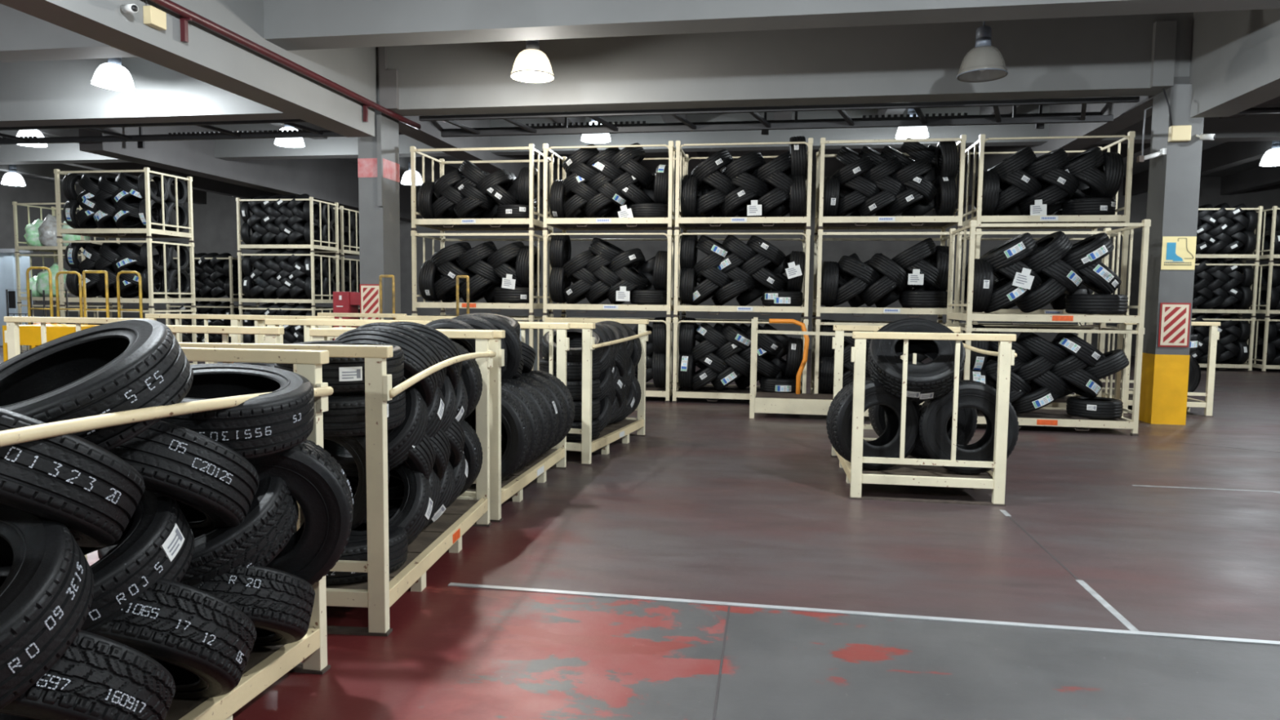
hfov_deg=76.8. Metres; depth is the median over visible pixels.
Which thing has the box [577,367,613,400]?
tyre
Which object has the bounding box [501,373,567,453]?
tyre
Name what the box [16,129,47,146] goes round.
pendant lamp
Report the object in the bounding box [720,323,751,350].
tyre
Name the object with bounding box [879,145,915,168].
tyre
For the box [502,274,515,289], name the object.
paper card
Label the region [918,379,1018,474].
tyre
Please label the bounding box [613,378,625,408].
tyre
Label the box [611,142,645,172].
tyre
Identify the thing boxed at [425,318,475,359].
tyre
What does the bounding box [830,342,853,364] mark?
tyre
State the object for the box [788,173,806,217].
tyre
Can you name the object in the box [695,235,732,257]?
tyre
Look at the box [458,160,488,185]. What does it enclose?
tyre
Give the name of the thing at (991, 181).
tyre
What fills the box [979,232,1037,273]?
tyre
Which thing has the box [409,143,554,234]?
rack
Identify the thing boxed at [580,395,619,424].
tyre
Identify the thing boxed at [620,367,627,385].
tyre
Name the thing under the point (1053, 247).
tyre
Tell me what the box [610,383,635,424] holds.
tyre
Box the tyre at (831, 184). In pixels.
[822,176,839,216]
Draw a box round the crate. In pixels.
[520,328,537,370]
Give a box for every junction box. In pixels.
[142,0,166,30]
[1162,88,1191,142]
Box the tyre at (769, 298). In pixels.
[762,291,803,306]
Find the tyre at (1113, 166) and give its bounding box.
[1088,151,1124,198]
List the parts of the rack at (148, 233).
post, rail, frame, post, rail, rail, post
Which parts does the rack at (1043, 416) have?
post, post, rail, rail, frame, post, rail, rail, post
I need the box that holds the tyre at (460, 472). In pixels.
[387,451,467,507]
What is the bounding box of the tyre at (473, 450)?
[458,419,482,496]
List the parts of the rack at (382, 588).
post, plate, post, rail, plate, post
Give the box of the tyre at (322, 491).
[175,438,353,585]
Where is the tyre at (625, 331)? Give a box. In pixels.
[596,320,633,357]
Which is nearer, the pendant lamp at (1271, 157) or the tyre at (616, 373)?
the tyre at (616, 373)
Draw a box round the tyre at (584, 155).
[562,143,599,175]
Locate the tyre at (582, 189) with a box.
[570,181,599,201]
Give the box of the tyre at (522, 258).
[515,245,541,287]
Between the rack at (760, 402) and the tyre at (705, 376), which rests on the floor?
the rack at (760, 402)
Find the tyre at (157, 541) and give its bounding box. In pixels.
[0,489,195,634]
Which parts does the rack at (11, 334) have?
post, post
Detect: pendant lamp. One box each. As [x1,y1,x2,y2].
[0,164,26,186]
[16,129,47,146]
[90,57,135,92]
[274,124,305,147]
[400,161,422,185]
[510,40,554,83]
[580,116,611,143]
[894,102,928,139]
[955,21,1008,82]
[1258,140,1279,166]
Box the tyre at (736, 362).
[724,353,750,377]
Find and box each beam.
[0,0,1279,62]
[0,98,1279,164]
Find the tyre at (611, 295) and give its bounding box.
[605,274,639,303]
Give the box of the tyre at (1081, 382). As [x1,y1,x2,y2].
[1062,368,1102,398]
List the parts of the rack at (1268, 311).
frame, post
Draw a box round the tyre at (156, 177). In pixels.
[137,170,168,203]
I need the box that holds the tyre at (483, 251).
[456,240,497,271]
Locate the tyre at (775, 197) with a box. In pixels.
[757,187,789,217]
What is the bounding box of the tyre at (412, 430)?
[323,376,428,477]
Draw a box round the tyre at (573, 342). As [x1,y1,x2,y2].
[568,337,615,372]
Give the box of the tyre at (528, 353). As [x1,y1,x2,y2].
[520,341,536,373]
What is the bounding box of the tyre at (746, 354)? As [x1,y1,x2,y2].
[737,336,771,361]
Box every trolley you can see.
[26,266,53,349]
[55,271,83,324]
[82,270,109,324]
[115,271,142,318]
[378,275,395,319]
[456,275,469,316]
[768,318,808,394]
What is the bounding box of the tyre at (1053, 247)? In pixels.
[1020,231,1072,273]
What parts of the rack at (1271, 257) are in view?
frame, rail, post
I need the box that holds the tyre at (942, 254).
[928,245,954,291]
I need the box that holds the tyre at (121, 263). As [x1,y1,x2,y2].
[111,253,146,274]
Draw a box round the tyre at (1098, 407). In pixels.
[1066,395,1123,418]
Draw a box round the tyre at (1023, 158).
[986,146,1036,182]
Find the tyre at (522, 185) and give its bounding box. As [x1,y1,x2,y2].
[516,167,540,206]
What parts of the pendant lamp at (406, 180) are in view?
lamp shade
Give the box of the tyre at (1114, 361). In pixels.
[1083,349,1128,379]
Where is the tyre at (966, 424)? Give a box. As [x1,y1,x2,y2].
[884,400,977,459]
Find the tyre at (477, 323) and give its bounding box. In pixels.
[451,315,507,376]
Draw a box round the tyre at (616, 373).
[613,365,620,386]
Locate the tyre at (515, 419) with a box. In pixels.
[470,388,531,487]
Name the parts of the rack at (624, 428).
plate, post, rail, plate, post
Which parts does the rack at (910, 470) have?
post, rail, post, plate, rail, post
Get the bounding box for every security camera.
[120,4,138,13]
[1195,133,1215,140]
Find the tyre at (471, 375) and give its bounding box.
[452,341,482,419]
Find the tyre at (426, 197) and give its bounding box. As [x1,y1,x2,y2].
[417,182,437,218]
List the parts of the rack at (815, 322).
post, post, rail, frame, rail, post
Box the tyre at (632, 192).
[620,183,652,204]
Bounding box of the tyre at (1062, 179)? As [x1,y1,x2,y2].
[1035,166,1079,198]
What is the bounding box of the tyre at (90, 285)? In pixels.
[76,277,101,297]
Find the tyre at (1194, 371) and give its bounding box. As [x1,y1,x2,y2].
[1186,354,1200,396]
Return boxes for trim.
[376,113,383,206]
[378,46,399,109]
[712,605,730,719]
[1000,510,1138,631]
[1008,515,1079,580]
[1132,484,1279,493]
[1150,20,1177,88]
[1179,442,1275,452]
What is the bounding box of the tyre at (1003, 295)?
[984,275,1030,312]
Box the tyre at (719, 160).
[691,149,733,186]
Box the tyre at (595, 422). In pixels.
[566,417,599,441]
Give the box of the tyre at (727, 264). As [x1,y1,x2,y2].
[716,253,745,273]
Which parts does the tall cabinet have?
door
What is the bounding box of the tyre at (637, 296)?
[630,289,666,304]
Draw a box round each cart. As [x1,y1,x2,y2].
[2,324,98,361]
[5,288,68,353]
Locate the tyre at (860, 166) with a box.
[831,155,874,187]
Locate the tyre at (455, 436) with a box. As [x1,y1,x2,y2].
[444,417,465,467]
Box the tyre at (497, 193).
[485,184,518,204]
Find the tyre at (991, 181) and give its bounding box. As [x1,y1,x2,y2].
[971,170,999,216]
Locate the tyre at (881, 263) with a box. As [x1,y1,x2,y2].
[866,253,908,292]
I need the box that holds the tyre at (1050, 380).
[1028,360,1068,398]
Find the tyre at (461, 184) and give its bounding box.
[453,170,487,191]
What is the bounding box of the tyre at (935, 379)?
[867,318,965,400]
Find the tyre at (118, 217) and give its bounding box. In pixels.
[111,203,140,228]
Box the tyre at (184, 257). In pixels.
[160,240,190,271]
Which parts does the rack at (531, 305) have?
post, rail, post, rail, frame, rail, post, rail, post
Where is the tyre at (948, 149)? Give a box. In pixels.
[934,141,958,178]
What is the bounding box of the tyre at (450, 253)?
[431,241,471,271]
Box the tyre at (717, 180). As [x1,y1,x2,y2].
[702,170,738,195]
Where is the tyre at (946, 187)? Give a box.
[934,175,956,216]
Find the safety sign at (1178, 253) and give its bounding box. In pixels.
[1160,236,1196,270]
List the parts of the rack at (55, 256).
post, rail, rail, post, frame, post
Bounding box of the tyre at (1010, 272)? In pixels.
[993,260,1042,293]
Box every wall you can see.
[0,173,106,324]
[109,177,1279,355]
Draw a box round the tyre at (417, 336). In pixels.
[356,322,446,390]
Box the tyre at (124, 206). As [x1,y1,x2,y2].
[113,196,151,218]
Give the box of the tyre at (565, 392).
[502,370,574,447]
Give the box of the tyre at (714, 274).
[697,266,732,288]
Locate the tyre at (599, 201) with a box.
[582,192,617,217]
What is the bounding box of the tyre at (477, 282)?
[459,274,494,300]
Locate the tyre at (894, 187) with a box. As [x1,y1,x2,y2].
[873,176,906,196]
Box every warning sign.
[360,284,379,319]
[1157,302,1191,346]
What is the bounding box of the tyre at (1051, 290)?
[1013,272,1066,312]
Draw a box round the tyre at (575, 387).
[566,377,599,400]
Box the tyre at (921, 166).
[889,157,931,184]
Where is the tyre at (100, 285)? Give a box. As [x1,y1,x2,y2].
[96,272,133,296]
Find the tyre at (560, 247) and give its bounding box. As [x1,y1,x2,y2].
[549,232,571,267]
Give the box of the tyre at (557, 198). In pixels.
[549,179,568,217]
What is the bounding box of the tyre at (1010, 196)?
[992,185,1028,215]
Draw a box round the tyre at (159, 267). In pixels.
[139,240,170,271]
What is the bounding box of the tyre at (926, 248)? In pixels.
[891,237,937,270]
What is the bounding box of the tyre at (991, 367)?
[983,351,1025,380]
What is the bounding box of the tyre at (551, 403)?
[501,375,559,459]
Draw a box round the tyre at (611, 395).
[605,384,615,406]
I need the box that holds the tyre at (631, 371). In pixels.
[626,357,635,386]
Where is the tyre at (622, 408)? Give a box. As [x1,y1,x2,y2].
[607,394,626,425]
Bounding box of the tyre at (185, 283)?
[161,269,191,297]
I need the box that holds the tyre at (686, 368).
[678,353,695,388]
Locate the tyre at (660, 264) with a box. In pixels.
[653,250,671,290]
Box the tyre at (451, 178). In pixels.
[433,168,465,199]
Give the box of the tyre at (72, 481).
[0,408,145,547]
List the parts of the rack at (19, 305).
post, frame, rail, rail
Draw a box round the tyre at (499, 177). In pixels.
[475,168,513,195]
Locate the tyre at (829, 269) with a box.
[820,261,839,306]
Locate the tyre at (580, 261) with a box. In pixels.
[562,249,595,278]
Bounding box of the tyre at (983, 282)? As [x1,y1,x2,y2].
[963,258,993,312]
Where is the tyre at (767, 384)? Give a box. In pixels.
[760,376,795,393]
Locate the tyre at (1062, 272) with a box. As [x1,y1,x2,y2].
[1034,250,1084,294]
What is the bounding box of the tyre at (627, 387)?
[624,380,630,399]
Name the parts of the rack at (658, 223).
post, rail, post, rail, frame, rail, post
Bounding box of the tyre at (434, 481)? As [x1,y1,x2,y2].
[352,469,440,530]
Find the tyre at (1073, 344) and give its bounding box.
[1051,332,1105,367]
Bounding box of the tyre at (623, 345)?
[604,324,626,355]
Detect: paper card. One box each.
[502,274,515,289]
[616,286,630,301]
[617,204,633,217]
[746,200,761,215]
[785,261,802,279]
[907,269,924,284]
[1012,267,1034,289]
[1030,199,1046,215]
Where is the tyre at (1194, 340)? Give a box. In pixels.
[1189,333,1199,352]
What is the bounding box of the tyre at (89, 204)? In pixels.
[80,198,98,213]
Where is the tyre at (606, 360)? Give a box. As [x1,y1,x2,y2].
[592,325,613,374]
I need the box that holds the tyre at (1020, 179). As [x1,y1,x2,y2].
[999,169,1041,198]
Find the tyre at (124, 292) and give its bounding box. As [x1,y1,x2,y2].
[113,272,142,297]
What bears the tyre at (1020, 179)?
on the tyre at (1010, 196)
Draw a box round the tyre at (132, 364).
[0,319,193,451]
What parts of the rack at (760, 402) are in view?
post, post, rail, board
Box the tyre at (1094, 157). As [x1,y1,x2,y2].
[1061,146,1104,175]
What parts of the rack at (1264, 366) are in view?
frame, post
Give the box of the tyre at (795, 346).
[785,337,803,377]
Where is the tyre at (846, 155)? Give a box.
[835,146,861,165]
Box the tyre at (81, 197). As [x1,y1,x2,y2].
[76,190,94,208]
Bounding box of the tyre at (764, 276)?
[751,266,785,291]
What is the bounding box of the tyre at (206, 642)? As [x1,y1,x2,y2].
[95,577,256,698]
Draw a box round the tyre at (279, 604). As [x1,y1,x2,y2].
[191,564,315,646]
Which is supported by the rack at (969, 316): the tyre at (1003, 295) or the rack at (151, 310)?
the tyre at (1003, 295)
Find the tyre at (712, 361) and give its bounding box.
[698,352,729,373]
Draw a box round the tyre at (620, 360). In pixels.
[614,349,626,377]
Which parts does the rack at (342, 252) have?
frame, post, rail, rail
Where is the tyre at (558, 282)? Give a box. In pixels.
[549,266,571,302]
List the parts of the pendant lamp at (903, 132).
lamp shade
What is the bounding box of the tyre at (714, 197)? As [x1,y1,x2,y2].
[696,188,726,217]
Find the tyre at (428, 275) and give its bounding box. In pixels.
[418,259,440,301]
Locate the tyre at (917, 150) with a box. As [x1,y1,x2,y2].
[900,137,935,167]
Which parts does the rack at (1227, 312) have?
frame, rail, post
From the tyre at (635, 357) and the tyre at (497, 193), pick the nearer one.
the tyre at (635, 357)
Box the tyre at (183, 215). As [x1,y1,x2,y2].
[159,201,188,231]
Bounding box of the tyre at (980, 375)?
[960,368,986,412]
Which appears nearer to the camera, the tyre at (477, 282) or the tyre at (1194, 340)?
the tyre at (1194, 340)
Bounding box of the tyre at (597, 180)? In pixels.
[586,172,612,191]
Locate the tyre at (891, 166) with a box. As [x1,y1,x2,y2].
[860,155,902,182]
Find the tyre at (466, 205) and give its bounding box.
[453,194,488,218]
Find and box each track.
[0,119,343,144]
[418,96,1139,137]
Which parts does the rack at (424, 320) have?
post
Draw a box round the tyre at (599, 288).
[583,280,610,303]
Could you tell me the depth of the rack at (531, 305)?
13.17 m
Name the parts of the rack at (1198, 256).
frame, rail, post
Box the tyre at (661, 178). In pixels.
[653,164,668,204]
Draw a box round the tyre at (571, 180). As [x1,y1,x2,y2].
[561,173,587,198]
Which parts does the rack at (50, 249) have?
post, rail, rail, frame, post, post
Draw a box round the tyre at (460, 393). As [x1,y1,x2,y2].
[454,376,467,424]
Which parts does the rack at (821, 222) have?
post, post, rail, frame, rail, post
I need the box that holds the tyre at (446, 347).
[389,321,462,391]
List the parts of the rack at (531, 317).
rail, rail, post, rail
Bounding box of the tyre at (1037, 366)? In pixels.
[1014,355,1054,382]
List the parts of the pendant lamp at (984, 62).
lamp shade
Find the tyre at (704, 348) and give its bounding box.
[691,339,718,363]
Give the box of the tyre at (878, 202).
[857,190,896,216]
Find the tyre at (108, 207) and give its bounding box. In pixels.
[95,198,130,220]
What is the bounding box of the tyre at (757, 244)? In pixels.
[746,235,785,266]
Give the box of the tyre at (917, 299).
[901,290,947,307]
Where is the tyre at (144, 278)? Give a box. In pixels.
[141,268,171,297]
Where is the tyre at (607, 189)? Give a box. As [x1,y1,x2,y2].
[596,182,630,206]
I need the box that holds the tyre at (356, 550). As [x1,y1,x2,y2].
[325,518,407,584]
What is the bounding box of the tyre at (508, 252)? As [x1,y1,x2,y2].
[486,241,524,269]
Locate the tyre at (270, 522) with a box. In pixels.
[97,475,298,586]
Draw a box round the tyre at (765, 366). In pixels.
[748,355,780,378]
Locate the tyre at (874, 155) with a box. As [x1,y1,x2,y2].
[857,146,886,166]
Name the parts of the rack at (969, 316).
post, rail, rail, post, rail, frame, rail, post, rail, rail, post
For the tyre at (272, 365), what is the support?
in the rack at (382, 588)
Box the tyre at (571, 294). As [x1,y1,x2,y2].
[563,280,591,303]
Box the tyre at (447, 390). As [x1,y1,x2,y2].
[440,374,456,432]
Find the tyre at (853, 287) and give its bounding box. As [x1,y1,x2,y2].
[834,275,869,305]
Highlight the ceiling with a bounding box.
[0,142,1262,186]
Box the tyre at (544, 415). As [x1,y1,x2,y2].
[467,378,551,465]
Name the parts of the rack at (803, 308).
post, frame, rail, rail, post, post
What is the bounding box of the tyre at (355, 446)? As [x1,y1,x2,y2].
[293,435,389,533]
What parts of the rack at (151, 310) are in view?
post, rail, post, rail, post, rail, post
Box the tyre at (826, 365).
[817,356,834,392]
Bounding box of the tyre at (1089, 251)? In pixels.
[1061,232,1114,271]
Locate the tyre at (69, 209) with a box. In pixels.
[62,200,93,228]
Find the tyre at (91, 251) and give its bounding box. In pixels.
[82,243,112,266]
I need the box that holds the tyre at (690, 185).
[680,174,699,217]
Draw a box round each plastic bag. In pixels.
[23,218,43,246]
[25,275,43,297]
[35,262,66,297]
[38,213,63,246]
[61,221,91,246]
[63,274,92,297]
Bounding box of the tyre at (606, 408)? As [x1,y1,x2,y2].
[597,396,612,431]
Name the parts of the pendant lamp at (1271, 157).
lamp shade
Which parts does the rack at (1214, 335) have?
post, post, plate, rail, post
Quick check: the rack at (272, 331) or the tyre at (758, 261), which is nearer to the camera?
the rack at (272, 331)
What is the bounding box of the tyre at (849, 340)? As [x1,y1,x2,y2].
[844,330,870,358]
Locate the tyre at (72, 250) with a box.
[64,240,91,268]
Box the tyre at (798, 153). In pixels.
[789,136,807,180]
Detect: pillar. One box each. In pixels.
[357,101,400,319]
[1138,76,1204,425]
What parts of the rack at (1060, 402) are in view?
rail, rail, frame, post, rail, post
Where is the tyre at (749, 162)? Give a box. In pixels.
[721,151,765,179]
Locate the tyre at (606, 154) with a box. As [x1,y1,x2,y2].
[585,147,620,168]
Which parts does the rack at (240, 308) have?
post, rail, post, rail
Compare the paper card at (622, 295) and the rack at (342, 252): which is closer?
the paper card at (622, 295)
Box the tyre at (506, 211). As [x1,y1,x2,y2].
[497,204,535,218]
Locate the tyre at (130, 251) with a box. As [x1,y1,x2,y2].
[116,242,153,266]
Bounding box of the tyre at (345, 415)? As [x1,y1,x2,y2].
[322,384,405,437]
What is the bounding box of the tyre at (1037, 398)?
[1010,382,1059,413]
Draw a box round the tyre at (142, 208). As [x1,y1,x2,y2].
[137,199,169,229]
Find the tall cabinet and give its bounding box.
[333,291,359,340]
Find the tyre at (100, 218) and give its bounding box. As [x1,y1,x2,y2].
[93,209,131,228]
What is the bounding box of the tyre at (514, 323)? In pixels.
[457,312,519,337]
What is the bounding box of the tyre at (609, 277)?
[592,266,621,287]
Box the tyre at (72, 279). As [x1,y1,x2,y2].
[66,267,95,297]
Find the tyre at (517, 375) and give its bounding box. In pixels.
[459,341,524,378]
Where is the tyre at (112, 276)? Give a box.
[98,266,132,288]
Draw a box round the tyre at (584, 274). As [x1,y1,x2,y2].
[572,267,599,285]
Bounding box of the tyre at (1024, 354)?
[987,331,1033,363]
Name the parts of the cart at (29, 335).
leg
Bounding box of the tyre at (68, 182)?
[62,173,85,199]
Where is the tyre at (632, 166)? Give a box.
[620,158,653,187]
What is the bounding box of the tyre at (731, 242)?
[722,235,758,262]
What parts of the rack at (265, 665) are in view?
rail, plate, post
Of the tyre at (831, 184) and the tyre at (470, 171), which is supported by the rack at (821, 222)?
the tyre at (831, 184)
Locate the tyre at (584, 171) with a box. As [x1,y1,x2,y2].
[570,162,598,182]
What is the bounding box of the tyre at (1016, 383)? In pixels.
[986,359,1031,397]
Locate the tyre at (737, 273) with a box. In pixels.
[725,266,758,291]
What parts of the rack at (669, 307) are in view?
post, rail, frame, rail, post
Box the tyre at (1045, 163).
[1022,147,1069,178]
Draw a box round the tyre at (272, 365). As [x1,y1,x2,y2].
[217,361,274,367]
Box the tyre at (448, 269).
[436,259,475,285]
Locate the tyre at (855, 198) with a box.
[836,190,868,216]
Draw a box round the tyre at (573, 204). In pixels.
[563,194,587,217]
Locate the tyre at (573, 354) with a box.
[541,328,603,364]
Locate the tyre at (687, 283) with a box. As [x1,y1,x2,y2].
[679,267,697,304]
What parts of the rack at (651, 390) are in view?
post, rail, rail, frame, post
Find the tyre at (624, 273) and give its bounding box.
[613,265,648,289]
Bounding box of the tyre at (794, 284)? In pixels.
[786,250,805,291]
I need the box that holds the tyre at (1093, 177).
[1073,166,1106,197]
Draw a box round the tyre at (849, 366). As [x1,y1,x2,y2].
[843,360,871,377]
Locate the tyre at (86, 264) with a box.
[78,258,95,273]
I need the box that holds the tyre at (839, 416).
[826,377,919,470]
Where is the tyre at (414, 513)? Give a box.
[346,462,432,546]
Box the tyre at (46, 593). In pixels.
[0,503,93,710]
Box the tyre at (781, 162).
[752,151,791,182]
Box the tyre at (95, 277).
[81,268,113,286]
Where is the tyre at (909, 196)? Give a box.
[885,187,924,216]
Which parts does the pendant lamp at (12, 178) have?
lamp shade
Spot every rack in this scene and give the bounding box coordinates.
[0,346,333,719]
[4,313,266,364]
[12,201,119,253]
[14,253,122,304]
[17,303,122,353]
[53,167,194,242]
[56,238,195,307]
[59,306,197,364]
[165,256,259,304]
[165,304,259,342]
[165,319,394,343]
[177,328,496,636]
[228,312,406,343]
[235,196,338,254]
[236,252,339,306]
[238,306,333,342]
[274,256,359,304]
[305,315,455,342]
[311,205,359,256]
[332,322,569,522]
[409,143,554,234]
[410,230,553,314]
[411,312,553,370]
[518,317,651,466]
[542,140,682,234]
[542,229,679,316]
[542,314,679,402]
[671,315,808,403]
[673,229,810,318]
[674,137,813,233]
[749,317,902,418]
[810,317,959,404]
[812,228,962,320]
[813,134,966,235]
[830,324,1017,506]
[945,322,1144,435]
[946,218,1151,327]
[955,320,1124,408]
[958,228,1129,315]
[962,131,1135,231]
[1074,321,1220,417]
[1191,262,1259,316]
[1191,317,1255,372]
[1195,205,1262,262]
[1238,262,1279,317]
[1238,316,1279,372]
[1242,205,1279,263]
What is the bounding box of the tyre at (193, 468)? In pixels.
[109,420,258,535]
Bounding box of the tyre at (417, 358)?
[334,327,439,407]
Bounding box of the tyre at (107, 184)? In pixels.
[97,175,133,199]
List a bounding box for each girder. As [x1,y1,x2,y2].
[0,0,377,137]
[78,124,422,222]
[398,113,568,199]
[932,95,1153,216]
[1189,8,1279,117]
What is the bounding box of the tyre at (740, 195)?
[719,186,759,217]
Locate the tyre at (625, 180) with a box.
[610,172,639,192]
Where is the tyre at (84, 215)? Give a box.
[74,207,111,228]
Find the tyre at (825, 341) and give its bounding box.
[818,319,835,359]
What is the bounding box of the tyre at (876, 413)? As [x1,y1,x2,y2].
[867,404,885,436]
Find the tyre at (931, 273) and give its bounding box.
[904,259,940,290]
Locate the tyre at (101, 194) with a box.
[93,190,111,201]
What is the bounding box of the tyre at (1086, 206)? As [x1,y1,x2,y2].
[1062,197,1115,215]
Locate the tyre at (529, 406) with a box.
[464,382,542,473]
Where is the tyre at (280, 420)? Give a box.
[160,363,314,459]
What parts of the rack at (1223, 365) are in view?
rail, frame, post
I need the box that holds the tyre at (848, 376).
[831,369,853,391]
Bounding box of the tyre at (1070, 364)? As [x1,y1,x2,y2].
[1048,351,1088,379]
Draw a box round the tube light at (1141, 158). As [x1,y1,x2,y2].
[1136,106,1166,162]
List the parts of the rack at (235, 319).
post, post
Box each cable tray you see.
[0,136,36,138]
[168,129,304,133]
[520,120,648,128]
[862,112,970,120]
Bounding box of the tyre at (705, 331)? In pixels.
[696,322,728,348]
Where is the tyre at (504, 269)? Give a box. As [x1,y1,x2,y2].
[493,259,523,287]
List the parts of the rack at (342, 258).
post, rail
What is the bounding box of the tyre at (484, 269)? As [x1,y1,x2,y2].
[467,259,502,284]
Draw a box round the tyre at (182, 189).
[158,173,187,204]
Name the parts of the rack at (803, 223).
post, rail, post, rail, frame, rail, post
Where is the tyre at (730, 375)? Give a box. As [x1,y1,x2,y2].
[711,366,742,390]
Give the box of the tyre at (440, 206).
[431,195,455,218]
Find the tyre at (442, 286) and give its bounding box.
[433,270,471,300]
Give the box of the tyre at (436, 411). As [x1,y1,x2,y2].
[425,386,445,437]
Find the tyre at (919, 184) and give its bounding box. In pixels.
[902,175,937,204]
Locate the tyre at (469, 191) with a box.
[458,182,494,209]
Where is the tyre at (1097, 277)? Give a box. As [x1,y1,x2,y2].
[1077,260,1121,293]
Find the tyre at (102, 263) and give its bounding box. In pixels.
[93,252,117,270]
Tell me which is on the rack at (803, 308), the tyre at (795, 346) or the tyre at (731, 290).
the tyre at (731, 290)
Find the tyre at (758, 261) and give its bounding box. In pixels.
[739,253,772,275]
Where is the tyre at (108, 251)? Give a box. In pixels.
[98,242,130,266]
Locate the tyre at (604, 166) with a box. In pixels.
[591,158,624,181]
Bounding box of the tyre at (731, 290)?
[714,279,753,303]
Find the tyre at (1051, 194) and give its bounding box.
[1017,183,1068,214]
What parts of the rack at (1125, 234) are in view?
post, post, rail, frame, rail, post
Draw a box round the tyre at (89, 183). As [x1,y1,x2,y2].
[78,173,111,199]
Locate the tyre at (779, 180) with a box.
[763,170,794,200]
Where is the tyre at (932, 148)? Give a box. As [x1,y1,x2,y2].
[927,144,959,175]
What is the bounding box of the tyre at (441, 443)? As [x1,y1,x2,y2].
[429,427,450,480]
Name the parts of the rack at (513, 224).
post, rail, post, rail, frame, rail, post, rail, rail, post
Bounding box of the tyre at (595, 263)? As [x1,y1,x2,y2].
[584,254,610,273]
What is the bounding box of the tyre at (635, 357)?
[624,324,641,368]
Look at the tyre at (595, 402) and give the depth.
7.99 m
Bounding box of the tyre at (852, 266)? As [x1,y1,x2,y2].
[838,255,880,288]
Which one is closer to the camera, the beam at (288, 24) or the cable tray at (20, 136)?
the beam at (288, 24)
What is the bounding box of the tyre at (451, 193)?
[440,184,465,204]
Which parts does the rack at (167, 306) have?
post, rail, post, rail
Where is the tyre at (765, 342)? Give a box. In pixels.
[745,323,783,355]
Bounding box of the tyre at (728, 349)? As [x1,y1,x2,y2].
[713,333,745,359]
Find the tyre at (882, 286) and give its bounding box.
[859,275,899,306]
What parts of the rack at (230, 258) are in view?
rail, frame, post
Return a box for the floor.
[0,343,1279,719]
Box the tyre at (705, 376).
[691,367,719,390]
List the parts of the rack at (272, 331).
post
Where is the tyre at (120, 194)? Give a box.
[111,183,142,204]
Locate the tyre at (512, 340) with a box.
[450,313,521,379]
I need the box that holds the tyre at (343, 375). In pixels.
[274,340,404,393]
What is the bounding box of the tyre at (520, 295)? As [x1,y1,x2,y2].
[493,287,536,302]
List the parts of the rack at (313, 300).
post, rail, frame, post, rail, rail, post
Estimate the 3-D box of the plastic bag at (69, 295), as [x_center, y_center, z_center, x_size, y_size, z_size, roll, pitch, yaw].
[-14.930,-2.065,21.565,0.683,0.828,0.745,1,4,9]
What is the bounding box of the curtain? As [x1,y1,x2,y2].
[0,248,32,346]
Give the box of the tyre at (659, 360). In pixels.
[652,351,666,387]
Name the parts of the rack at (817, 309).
post, post, rail, frame, rail, post, rail, post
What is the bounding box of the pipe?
[149,0,421,129]
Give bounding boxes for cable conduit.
[0,105,1279,148]
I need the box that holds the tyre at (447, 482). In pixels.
[388,461,454,527]
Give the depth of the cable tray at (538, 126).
14.17 m
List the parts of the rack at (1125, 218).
post, rail, rail, post, rail, frame, rail, rail, rail, post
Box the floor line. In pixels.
[448,582,1279,645]
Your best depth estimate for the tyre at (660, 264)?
12.66 m
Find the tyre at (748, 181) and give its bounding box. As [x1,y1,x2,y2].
[731,172,769,198]
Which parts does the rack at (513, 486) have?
post, plate, rail, plate, post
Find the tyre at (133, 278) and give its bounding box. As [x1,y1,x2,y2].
[120,264,154,285]
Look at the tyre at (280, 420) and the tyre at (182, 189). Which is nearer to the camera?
the tyre at (280, 420)
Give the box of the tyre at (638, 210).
[631,203,668,217]
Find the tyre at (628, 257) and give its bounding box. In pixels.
[606,248,644,271]
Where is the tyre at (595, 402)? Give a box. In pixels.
[573,397,599,421]
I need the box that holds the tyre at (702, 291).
[693,278,719,304]
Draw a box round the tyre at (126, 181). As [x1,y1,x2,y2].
[115,172,151,199]
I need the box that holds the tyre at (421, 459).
[346,430,435,499]
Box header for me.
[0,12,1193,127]
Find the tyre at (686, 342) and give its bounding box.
[678,317,696,355]
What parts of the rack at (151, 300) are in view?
post, rail, frame, post, rail, rail, post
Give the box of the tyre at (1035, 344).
[1016,332,1068,364]
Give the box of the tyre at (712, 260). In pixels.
[693,246,725,278]
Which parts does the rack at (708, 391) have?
post, rail, frame, rail, post, post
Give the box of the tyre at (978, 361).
[962,324,988,371]
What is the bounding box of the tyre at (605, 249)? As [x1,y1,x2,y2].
[588,237,624,261]
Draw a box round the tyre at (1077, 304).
[1065,293,1128,314]
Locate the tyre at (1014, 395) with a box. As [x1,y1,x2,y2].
[991,384,1026,402]
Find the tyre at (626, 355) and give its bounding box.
[624,351,629,371]
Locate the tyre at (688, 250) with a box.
[680,231,697,270]
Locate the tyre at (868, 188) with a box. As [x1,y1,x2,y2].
[841,175,881,198]
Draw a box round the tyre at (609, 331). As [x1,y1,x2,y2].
[591,322,618,359]
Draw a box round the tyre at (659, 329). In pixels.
[652,316,671,353]
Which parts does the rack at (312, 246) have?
post, rail, frame, post, rail, rail, post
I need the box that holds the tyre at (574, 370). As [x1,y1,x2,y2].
[538,358,600,380]
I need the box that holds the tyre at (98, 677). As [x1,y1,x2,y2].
[0,629,175,719]
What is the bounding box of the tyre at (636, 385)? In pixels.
[628,375,641,415]
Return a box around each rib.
[0,163,206,204]
[38,128,79,143]
[62,162,275,199]
[269,122,457,182]
[548,111,641,164]
[660,108,709,169]
[773,105,792,158]
[841,102,910,168]
[914,98,1027,161]
[1098,96,1279,163]
[1122,141,1271,195]
[1220,165,1279,195]

